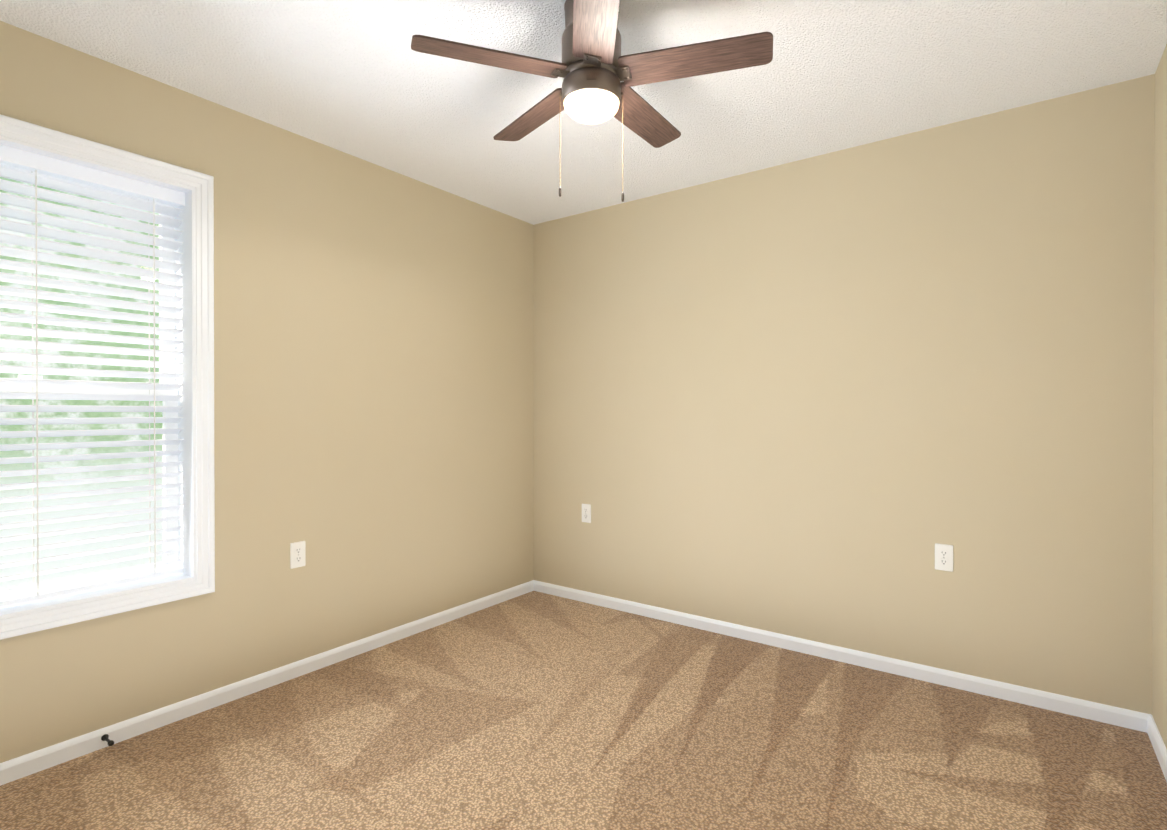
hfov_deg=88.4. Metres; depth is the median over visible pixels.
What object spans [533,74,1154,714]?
wall
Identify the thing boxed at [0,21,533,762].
wall
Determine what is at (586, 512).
electrical outlet
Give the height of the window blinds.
1.513 m
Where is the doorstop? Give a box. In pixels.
[101,734,113,745]
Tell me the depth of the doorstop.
2.11 m
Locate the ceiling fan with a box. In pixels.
[411,0,772,201]
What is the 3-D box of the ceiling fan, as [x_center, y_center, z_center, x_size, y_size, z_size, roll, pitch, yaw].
[0.043,-0.959,1.884,1.041,0.600,1.000,0,0,36]
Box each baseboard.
[0,580,533,785]
[534,580,1150,732]
[1147,715,1166,781]
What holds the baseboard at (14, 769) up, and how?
attached to the wall at (372, 385)
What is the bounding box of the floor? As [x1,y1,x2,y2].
[0,591,1166,829]
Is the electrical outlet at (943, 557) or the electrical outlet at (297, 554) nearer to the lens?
the electrical outlet at (943, 557)
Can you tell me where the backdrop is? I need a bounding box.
[0,177,162,589]
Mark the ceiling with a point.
(360, 80)
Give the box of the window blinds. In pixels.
[0,144,184,607]
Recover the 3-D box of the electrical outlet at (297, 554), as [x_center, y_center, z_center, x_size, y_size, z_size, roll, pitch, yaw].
[-1.287,0.630,2.705,0.008,0.115,0.070,0,0,36]
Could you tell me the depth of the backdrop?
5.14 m
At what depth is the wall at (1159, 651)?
2.11 m
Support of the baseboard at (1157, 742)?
attached to the wall at (1159, 651)
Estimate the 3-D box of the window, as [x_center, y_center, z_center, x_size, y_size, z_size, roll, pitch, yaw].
[-1.875,-0.120,2.050,0.227,1.667,1.040,0,0,36]
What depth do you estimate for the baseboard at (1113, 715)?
2.75 m
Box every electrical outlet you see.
[290,541,305,568]
[582,504,590,522]
[935,543,952,571]
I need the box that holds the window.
[0,114,214,639]
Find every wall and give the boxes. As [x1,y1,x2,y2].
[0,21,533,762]
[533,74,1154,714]
[1152,44,1166,748]
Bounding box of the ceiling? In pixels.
[0,0,1166,224]
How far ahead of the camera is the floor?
2.10 m

